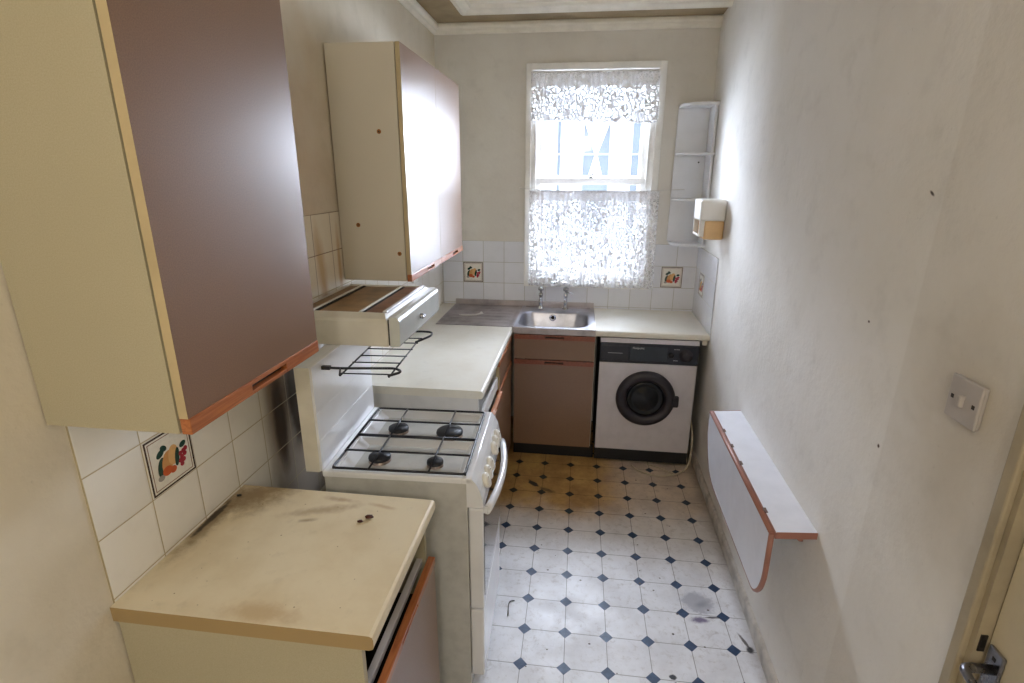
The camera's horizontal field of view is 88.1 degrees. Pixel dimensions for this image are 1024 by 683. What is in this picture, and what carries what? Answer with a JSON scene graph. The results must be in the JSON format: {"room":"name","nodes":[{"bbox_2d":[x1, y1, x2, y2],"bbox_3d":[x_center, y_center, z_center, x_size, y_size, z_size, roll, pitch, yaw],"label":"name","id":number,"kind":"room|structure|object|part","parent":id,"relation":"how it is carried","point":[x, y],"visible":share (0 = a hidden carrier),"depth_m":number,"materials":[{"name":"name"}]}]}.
{"room":"kitchen","nodes":[
{"label":"kitchen","id":0,"kind":"room"},
{"bbox_2d":[0,0,434,682],"bbox_3d":[-0.906,-0.008,1.449,0.150,2.765,5.550,2,17,7],"label":"wall","id":1,"kind":"structure","parent":0,"point":[57,625],"depth_m":1.06,"materials":[{"name":"paint"}]},
{"bbox_2d":[0,0,318,434],"bbox_3d":[-0.705,-0.341,1.093,0.300,0.910,0.500,2,17,7],"label":"upper cabinet","id":2,"kind":"object","parent":1,"relation":"attached to","point":[154,256],"visible":1,"depth_m":0.93,"materials":[{"name":"beige laminate"}]},
{"bbox_3d":[-0.568,-0.350,1.072,0.018,0.878,0.496,2,18,7],"label":"door","id":3,"kind":"part","parent":2,"relation":"part of","materials":[{"name":"brown laminate"}]},
{"bbox_2d":[141,433,196,499],"bbox_3d":[-0.854,0.289,1.324,0.003,0.148,0.148,2,17,7],"label":"tile","id":4,"kind":"structure","parent":1,"relation":"attached to","point":[168,457],"depth_m":1.31,"materials":[{"name":"multicoloured ceramic"}]},
{"bbox_2d":[65,211,443,602],"bbox_3d":[-0.699,-0.079,2.506,0.003,1.070,2.953,2,17,7],"label":"tile backsplash","id":5,"kind":"structure","parent":1,"relation":"attached to","point":[258,441],"depth_m":1.45,"materials":[{"name":"tile"}]},
{"bbox_2d":[313,284,438,346],"bbox_3d":[-0.533,-0.119,2.039,0.424,0.112,0.529,2,17,7],"label":"hood","id":6,"kind":"object","parent":1,"relation":"attached to","point":[353,314],"visible":0.96,"depth_m":1.86,"materials":[{"name":"beige metal"}]},
{"bbox_2d":[324,41,462,281],"bbox_3d":[-0.503,-0.836,2.586,0.297,0.904,1.005,2,17,7],"label":"upper cabinet","id":7,"kind":"object","parent":1,"relation":"attached to","point":[394,116],"visible":1,"depth_m":2.17,"materials":[{"name":"beige laminate"}]},
{"bbox_3d":[-0.399,-0.772,2.332,0.018,0.874,0.497,2,18,7],"label":"door","id":8,"kind":"part","parent":7,"relation":"part of","materials":[{"name":"brown laminate"}]},
{"bbox_3d":[-0.336,-0.919,2.804,0.018,0.874,0.497,2,18,7],"label":"door","id":9,"kind":"part","parent":7,"relation":"part of","materials":[{"name":"brown laminate"}]},
{"bbox_2d":[469,0,590,4],"bbox_3d":[0.146,-1.338,0.920,2.250,0.100,5.600,2,17,7],"label":"ceiling","id":10,"kind":"structure","parent":0,"point":[472,2],"depth_m":3.03,"materials":[{"name":"paint"}]},
{"bbox_2d":[434,27,720,420],"bbox_3d":[0.544,-0.744,3.825,2.100,2.765,0.250,2,17,7],"label":"wall","id":11,"kind":"structure","parent":0,"point":[489,70],"depth_m":3.48,"materials":[{"name":"paint"}]},
{"bbox_2d":[463,262,482,281],"bbox_3d":[-0.283,-0.508,3.868,0.147,0.147,0.003,2,17,7],"label":"tile","id":12,"kind":"structure","parent":11,"relation":"attached to","point":[472,271],"depth_m":3.87,"materials":[{"name":"ceramic"}]},
{"bbox_2d":[443,240,697,311],"bbox_3d":[0.386,-0.474,3.795,1.806,0.469,0.006,2,17,7],"label":"tile backsplash","id":13,"kind":"structure","parent":11,"relation":"attached to","point":[503,261],"depth_m":3.81,"materials":[{"name":"tile"}]},
{"bbox_2d":[524,60,667,289],"bbox_3d":[0.546,-1.117,3.695,0.890,1.455,0.274,2,17,7],"label":"window","id":14,"kind":"structure","parent":11,"relation":"in","point":[650,157],"depth_m":3.58,"materials":[{"name":"white paint"}]},
{"bbox_3d":[0.532,-0.784,3.726,0.757,0.699,0.040,2,18,7],"label":"sash","id":15,"kind":"part","parent":14,"relation":"part of","materials":[{"name":"white paint"}]},
{"bbox_3d":[0.542,-1.417,3.583,0.757,0.670,0.040,2,18,7],"label":"sash","id":16,"kind":"part","parent":14,"relation":"part of","materials":[{"name":"white paint"}]},
{"bbox_2d":[532,68,659,72],"bbox_3d":[0.529,-1.721,3.371,0.806,0.014,0.036,2,17,7],"label":"curtain rod","id":17,"kind":"object","parent":14,"relation":"attached to","point":[659,68],"visible":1,"depth_m":3.36,"materials":[{"name":"white paint"}]},
{"bbox_2d":[530,70,660,123],"bbox_3d":[0.530,-1.567,3.406,0.822,0.310,0.014,2,17,7],"label":"lace valance","id":18,"kind":"object","parent":17,"relation":"hanging from","point":[629,79],"visible":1,"depth_m":3.40,"materials":[{"name":"fabric"}]},
{"bbox_2d":[520,188,684,191],"bbox_3d":[0.598,-1.024,3.574,1.103,0.022,0.042,2,17,7],"label":"wire","id":19,"kind":"object","parent":11,"relation":"attached to","point":[520,188],"visible":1,"depth_m":3.56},
{"bbox_2d":[528,190,658,288],"bbox_3d":[0.552,-0.700,3.661,0.874,0.662,0.024,2,17,7],"label":"cafe curtain","id":20,"kind":"object","parent":19,"relation":"hanging from","point":[640,196],"visible":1,"depth_m":3.65,"materials":[{"name":"fabric"}]},
{"bbox_2d":[660,267,682,287],"bbox_3d":[1.116,-0.449,3.701,0.147,0.147,0.003,2,17,7],"label":"tile","id":21,"kind":"structure","parent":11,"relation":"attached to","point":[671,277],"depth_m":3.70,"materials":[{"name":"ceramic"}]},
{"bbox_2d":[473,416,766,682],"bbox_3d":[0.156,1.387,1.770,2.200,0.080,5.600,2,17,7],"label":"floor","id":22,"kind":"structure","parent":0,"point":[613,572],"depth_m":2.48,"materials":[{"name":"tile"}]},
{"bbox_2d":[119,531,439,682],"bbox_3d":[-0.560,0.975,1.504,0.594,0.859,0.476,2,17,7],"label":"base cabinet","id":23,"kind":"object","parent":22,"relation":"on","point":[405,650],"visible":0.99,"depth_m":1.20,"materials":[{"name":"beige laminate"}]},
{"bbox_2d":[110,485,434,650],"bbox_3d":[-0.557,0.544,1.367,0.604,0.038,0.489,2,17,7],"label":"countertop","id":24,"kind":"structure","parent":23,"relation":"on","point":[273,563],"depth_m":1.28,"materials":[{"name":"beige laminate"}]},
{"bbox_3d":[-0.308,0.730,1.394,0.018,0.018,0.444,2,18,7],"label":"cross rail","id":25,"kind":"part","parent":23,"relation":"part of","materials":[{"name":"brown wood"}]},
{"bbox_3d":[-0.278,1.027,1.482,0.018,0.585,0.476,2,18,7],"label":"door","id":26,"kind":"part","parent":23,"relation":"part of","materials":[{"name":"brown laminate"}]},
{"bbox_2d":[293,330,506,682],"bbox_3d":[-0.336,0.612,2.000,0.631,1.257,0.508,2,17,5],"label":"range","id":27,"kind":"object","parent":22,"relation":"on","point":[449,458],"visible":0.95,"depth_m":1.80,"materials":[{"name":"white metal"}]},
{"bbox_3d":[-0.612,0.175,1.885,0.055,0.356,0.500,2,17,5],"label":"lid","id":28,"kind":"part","parent":27,"relation":"part of","materials":[{"name":"metal"}]},
{"bbox_3d":[-0.450,0.402,1.804,0.091,0.016,0.091,2,17,5],"label":"burner","id":29,"kind":"part","parent":27,"relation":"part of","materials":[{"name":"black metal"}]},
{"bbox_3d":[-0.429,0.338,2.009,0.091,0.016,0.091,2,17,5],"label":"burner","id":30,"kind":"part","parent":27,"relation":"part of","materials":[{"name":"black metal"}]},
{"bbox_2d":[322,407,490,483],"bbox_3d":[-0.346,0.362,1.919,0.487,0.026,0.500,2,17,5],"label":"cooktop","id":31,"kind":"object","parent":27,"relation":"in","point":[388,445],"depth_m":1.87,"materials":[{"name":"white metal"}]},
{"bbox_3d":[-0.257,0.413,1.774,0.067,0.016,0.067,2,17,5],"label":"burner","id":32,"kind":"part","parent":27,"relation":"part of","materials":[{"name":"black metal"}]},
{"bbox_3d":[-0.095,0.408,1.910,0.054,0.104,0.500,2,17,5],"label":"control panel","id":33,"kind":"part","parent":27,"relation":"part of","materials":[{"name":"white ceramic"}]},
{"bbox_3d":[-0.096,0.653,1.986,0.048,0.400,0.492,2,17,5],"label":"oven door","id":34,"kind":"part","parent":27,"relation":"part of","materials":[{"name":"white metal"}]},
{"bbox_3d":[-0.099,0.988,2.091,0.046,0.288,0.492,2,17,5],"label":"drawer","id":35,"kind":"part","parent":27,"relation":"part of","materials":[{"name":"white ceramic"}]},
{"bbox_3d":[-0.084,0.458,1.751,0.032,0.050,0.052,2,17,5],"label":"control knob","id":36,"kind":"part","parent":27,"relation":"part of","materials":[{"name":"white plastic"}]},
{"bbox_3d":[-0.080,0.443,1.799,0.032,0.050,0.052,2,17,5],"label":"control knob","id":37,"kind":"part","parent":27,"relation":"part of","materials":[{"name":"white plastic"}]},
{"bbox_3d":[-0.075,0.427,1.851,0.032,0.050,0.052,2,17,5],"label":"control knob","id":38,"kind":"part","parent":27,"relation":"part of","materials":[{"name":"white plastic"}]},
{"bbox_3d":[-0.071,0.642,1.981,0.003,0.335,0.456,2,17,5],"label":"oven glass","id":39,"kind":"part","parent":27,"relation":"part of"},
{"bbox_3d":[-0.065,0.394,1.956,0.032,0.050,0.052,2,17,5],"label":"control knob","id":40,"kind":"part","parent":27,"relation":"part of","materials":[{"name":"white plastic"}]},
{"bbox_3d":[-0.049,0.476,1.927,0.055,0.031,0.484,2,17,5],"label":"oven handle","id":41,"kind":"part","parent":27,"relation":"part of","materials":[{"name":"white metal"}]},
{"bbox_3d":[-0.061,0.379,2.003,0.032,0.050,0.052,2,17,5],"label":"control knob","id":42,"kind":"part","parent":27,"relation":"part of","materials":[{"name":"white plastic"}]},
{"bbox_3d":[-0.057,0.364,2.051,0.032,0.050,0.052,2,17,5],"label":"control knob","id":43,"kind":"part","parent":27,"relation":"part of","materials":[{"name":"white plastic"}]},
{"bbox_2d":[373,335,511,492],"bbox_3d":[-0.353,0.506,3.007,0.608,0.859,1.016,2,17,7],"label":"base cabinet","id":44,"kind":"object","parent":22,"relation":"on","point":[496,399],"visible":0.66,"depth_m":2.69,"materials":[{"name":"white laminate"}]},
{"bbox_2d":[371,303,512,398],"bbox_3d":[-0.321,-0.016,3.162,0.597,0.038,1.642,2,17,7],"label":"countertop","id":45,"kind":"structure","parent":44,"relation":"on","point":[457,361],"depth_m":2.72,"materials":[{"name":"white laminate"}]},
{"bbox_3d":[-0.096,0.643,2.748,0.018,0.565,0.501,2,18,7],"label":"door","id":46,"kind":"part","parent":44,"relation":"part of","materials":[{"name":"brown laminate"}]},
{"bbox_3d":[-0.046,0.126,3.115,0.018,0.130,0.505,2,18,7],"label":"drawer","id":47,"kind":"part","parent":44,"relation":"part of","materials":[{"name":"brown laminate"}]},
{"bbox_3d":[-0.048,0.492,3.230,0.018,0.565,0.505,2,18,7],"label":"door","id":48,"kind":"part","parent":44,"relation":"part of","materials":[{"name":"brown laminate"}]},
{"bbox_2d":[513,333,595,456],"bbox_3d":[0.311,0.285,3.724,0.538,0.858,0.595,2,17,7],"label":"base cabinet","id":49,"kind":"object","parent":22,"relation":"on","point":[554,374],"visible":0.96,"depth_m":3.44,"materials":[{"name":"brown laminate"}]},
{"bbox_2d":[436,286,595,336],"bbox_3d":[0.050,-0.177,3.614,1.018,0.320,0.596,2,17,7],"label":"sink","id":50,"kind":"object","parent":49,"relation":"on","point":[542,317],"visible":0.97,"depth_m":3.71,"materials":[{"name":"silver metal"}]},
{"bbox_2d":[459,311,483,315],"bbox_3d":[-0.272,-0.188,3.636,0.176,0.010,0.070,-9,20,-27],"label":"scrap","id":51,"kind":"object","parent":50,"relation":"on","point":[481,312],"visible":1,"depth_m":3.61,"materials":[{"name":"grey"}]},
{"bbox_2d":[538,286,543,308],"bbox_3d":[0.202,-0.305,3.755,0.044,0.159,0.122,2,18,7],"label":"tap","id":52,"kind":"object","parent":50,"relation":"on","point":[540,288],"depth_m":3.77,"materials":[{"name":"silver metal"}]},
{"bbox_3d":[0.298,-0.090,3.607,0.516,0.161,0.586,2,18,7],"label":"bowl","id":53,"kind":"part","parent":50,"relation":"part of","materials":[{"name":"silver metal"}]},
{"bbox_2d":[562,287,572,309],"bbox_3d":[0.392,-0.297,3.732,0.074,0.159,0.122,2,18,7],"label":"tap","id":54,"kind":"object","parent":50,"relation":"on","point":[565,289],"depth_m":3.75,"materials":[{"name":"silver metal"}]},
{"bbox_3d":[0.264,0.420,3.471,0.508,0.568,0.018,2,18,7],"label":"door","id":55,"kind":"part","parent":49,"relation":"part of","materials":[{"name":"brown laminate"}]},
{"bbox_3d":[0.266,0.051,3.356,0.508,0.130,0.018,2,18,7],"label":"drawer","id":56,"kind":"part","parent":49,"relation":"part of","materials":[{"name":"brown laminate"}]},
{"bbox_2d":[593,336,699,463],"bbox_3d":[0.876,0.316,3.611,0.600,0.843,0.578,2,17,7],"label":"washing machine","id":57,"kind":"object","parent":22,"relation":"on","point":[645,387],"visible":0.99,"depth_m":3.35,"materials":[{"name":"white metal"}]},
{"bbox_3d":[0.642,0.070,3.291,0.170,0.098,0.010,2,18,7],"label":"detergent drawer","id":58,"kind":"part","parent":57,"relation":"part of","materials":[{"name":"black plastic"}]},
{"bbox_3d":[0.842,0.364,3.344,0.236,0.236,0.020,2,18,7],"label":"porthole glass","id":59,"kind":"part","parent":57,"relation":"part of","materials":[{"name":"black glass"}]},
{"bbox_3d":[0.845,0.426,3.388,0.596,0.602,0.016,2,18,7],"label":"panel","id":60,"kind":"part","parent":57,"relation":"part of","materials":[{"name":"white metal"}]},
{"bbox_3d":[0.844,0.077,3.269,0.222,0.092,0.005,2,18,7],"label":"programme plate","id":61,"kind":"part","parent":57,"relation":"part of","materials":[{"name":"black plastic"}]},
{"bbox_3d":[0.846,0.076,3.277,0.598,0.127,0.020,2,18,7],"label":"control panel","id":62,"kind":"part","parent":57,"relation":"part of","materials":[{"name":"black plastic"}]},
{"bbox_3d":[0.847,0.000,3.256,0.596,0.029,0.014,2,18,7],"label":"trim","id":63,"kind":"part","parent":57,"relation":"part of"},
{"bbox_2d":[594,308,709,340],"bbox_3d":[0.894,-0.121,3.519,0.681,0.038,0.596,2,17,7],"label":"countertop","id":64,"kind":"structure","parent":57,"relation":"on","point":[627,323],"depth_m":3.41,"materials":[{"name":"white laminate"}]},
{"bbox_3d":[1.064,0.093,3.231,0.084,0.084,0.029,2,18,7],"label":"programme knob","id":65,"kind":"part","parent":57,"relation":"part of","materials":[{"name":"black plastic"}]},
{"bbox_2d":[647,464,673,473],"bbox_3d":[0.963,0.825,3.430,0.184,0.009,0.017,14,22,37],"label":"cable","id":66,"kind":"object","parent":22,"relation":"on","point":[647,464],"visible":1,"depth_m":3.43,"materials":[{"name":"grey plastic"}]},
{"bbox_2d":[631,421,692,476],"bbox_3d":[1.056,0.613,3.444,0.528,0.403,0.267,-12,21,-34],"label":"hose","id":67,"kind":"object","parent":22,"relation":"on","point":[686,467],"visible":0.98,"depth_m":3.38,"materials":[{"name":"beige plastic"}]},
{"bbox_2d":[689,0,1023,682],"bbox_3d":[0.967,0.094,1.153,0.158,2.765,5.204,3,18,8],"label":"wall","id":68,"kind":"structure","parent":0,"point":[868,166],"depth_m":1.39,"materials":[{"name":"paint"}]},
{"bbox_2d":[398,0,733,34],"bbox_3d":[0.056,-1.225,0.862,1.795,0.082,5.200,2,17,7],"label":"trim","id":69,"kind":"structure","parent":68,"relation":"attached to","point":[440,17],"depth_m":3.20,"materials":[{"name":"paint"}]},
{"bbox_2d":[667,101,719,247],"bbox_3d":[1.160,-1.056,3.400,0.221,0.868,0.200,2,17,7],"label":"corner shelf","id":70,"kind":"object","parent":68,"relation":"attached to","point":[694,153],"visible":0.96,"depth_m":3.45,"materials":[{"name":"white plastic"}]},
{"bbox_3d":[1.250,-1.052,3.389,0.022,0.836,0.185,3,18,8],"label":"panel","id":71,"kind":"part","parent":70,"relation":"part of","materials":[{"name":"white plastic"}]},
{"bbox_2d":[698,272,704,297],"bbox_3d":[1.241,-0.371,3.471,0.004,0.147,0.147,3,18,8],"label":"tile","id":72,"kind":"structure","parent":68,"relation":"attached to","point":[702,277],"depth_m":3.46,"materials":[{"name":"white tile"}]},
{"bbox_2d":[692,247,718,335],"bbox_3d":[1.234,-0.343,3.400,0.011,0.464,0.606,3,18,8],"label":"tile backsplash","id":73,"kind":"structure","parent":68,"relation":"attached to","point":[707,263],"depth_m":3.33,"materials":[{"name":"tile"}]},
{"bbox_2d":[693,198,726,239],"bbox_3d":[1.127,-0.702,3.028,0.143,0.218,0.198,2,17,7],"label":"wall dispenser","id":74,"kind":"object","parent":68,"relation":"attached to","point":[709,214],"visible":1,"depth_m":2.94,"materials":[{"name":"white plastic"}]},
{"bbox_3d":[1.140,-0.648,3.043,0.112,0.106,0.192,2,18,7],"label":"tank","id":75,"kind":"part","parent":74,"relation":"part of","materials":[{"name":"orange plastic"}]},
{"bbox_2d":[688,438,778,682],"bbox_3d":[1.070,1.037,2.649,0.015,0.072,2.858,3,18,8],"label":"baseboard","id":76,"kind":"structure","parent":68,"relation":"attached to","point":[767,666],"depth_m":2.42,"materials":[{"name":"paint"}]},
{"bbox_2d":[707,410,817,592],"bbox_3d":[0.944,0.601,2.122,0.146,0.298,0.929,3,18,8],"label":"folding table","id":77,"kind":"object","parent":68,"relation":"attached to","point":[757,505],"visible":1,"depth_m":1.95,"materials":[{"name":"white laminate"}]},
{"bbox_2d":[944,373,989,431],"bbox_3d":[0.870,0.115,1.018,0.024,0.088,0.088,2,17,7],"label":"light switch","id":78,"kind":"object","parent":68,"relation":"attached to","point":[966,402],"visible":1,"depth_m":1.01,"materials":[{"name":"grey plastic"}]},
{"bbox_2d":[938,404,1023,682],"bbox_3d":[0.791,0.628,0.589,0.039,2.080,0.874,3,18,8],"label":"trim","id":79,"kind":"structure","parent":68,"relation":"attached to","point":[1013,470],"depth_m":0.94,"materials":[{"name":"paint"}]},
{"bbox_2d":[956,471,1023,682],"bbox_3d":[0.864,0.652,0.599,0.154,2.030,0.800,3,18,8],"label":"door frame","id":80,"kind":"structure","parent":68,"relation":"attached to","point":[1012,541],"depth_m":0.94,"materials":[{"name":"paint"}]},
{"bbox_2d":[959,544,1023,682],"bbox_3d":[0.822,0.657,0.612,0.116,2.001,0.759,2,17,7],"label":"door","id":81,"kind":"structure","parent":68,"relation":"in","point":[1004,659],"depth_m":0.93,"materials":[{"name":"paint"}]},
{"bbox_3d":[0.832,0.618,0.914,0.060,0.037,0.126,2,18,7],"label":"lever handle","id":82,"kind":"part","parent":81,"relation":"part of","materials":[{"name":"silver metal"}]},
{"bbox_3d":[0.871,0.623,0.967,0.009,0.142,0.036,2,18,7],"label":"handle plate","id":83,"kind":"part","parent":81,"relation":"part of","materials":[{"name":"silver metal"}]},
{"label":"outside","id":84,"kind":"structure","parent":0,"visible":0},
{"bbox_3d":[1.357,1.407,11.807,18.000,0.100,13.700,2,17,7],"label":"ground","id":85,"kind":"structure","parent":84,"visible":0},
{"bbox_2d":[539,86,645,269],"bbox_3d":[-0.508,-2.505,11.889,7.950,7.300,0.300,2,17,7],"label":"window pane","id":86,"kind":"structure","parent":85,"relation":"on","point":[575,148],"depth_m":11.12,"materials":[{"name":"clear glass"}]},
{"bbox_2d":[541,121,557,227],"bbox_3d":[0.800,-3.549,11.368,0.318,2.184,0.010,2,18,7],"label":"drape","id":87,"kind":"object","parent":86,"relation":"hanging from","point":[550,128],"depth_m":11.26,"materials":[{"name":"white fabric"}]},
{"bbox_3d":[0.763,-3.553,11.398,0.590,2.294,0.010,2,18,7],"label":"pane","id":88,"kind":"part","parent":86,"relation":"part of","materials":[{"name":"glass"}]},
{"bbox_3d":[1.768,-3.510,11.278,0.596,2.294,0.010,2,18,7],"label":"pane","id":89,"kind":"part","parent":86,"relation":"part of","materials":[{"name":"clear glass"}]},
{"bbox_2d":[585,121,610,174],"bbox_3d":[1.768,-4.036,11.088,0.536,1.077,0.010,2,18,7],"label":"drape","id":90,"kind":"object","parent":86,"relation":"hanging from","point":[597,133],"depth_m":11.08,"materials":[{"name":"white fabric"}]},
{"bbox_3d":[2.760,-3.468,11.159,0.590,2.294,0.010,2,18,7],"label":"pane","id":91,"kind":"part","parent":86,"relation":"part of","materials":[{"name":"clear glass"}]},
{"bbox_2d":[633,122,642,229],"bbox_3d":[2.796,-3.464,11.130,0.318,2.184,0.010,2,18,7],"label":"drape","id":92,"kind":"object","parent":86,"relation":"hanging from","point":[640,126],"depth_m":11.06,"materials":[{"name":"white fabric"}]}
]}

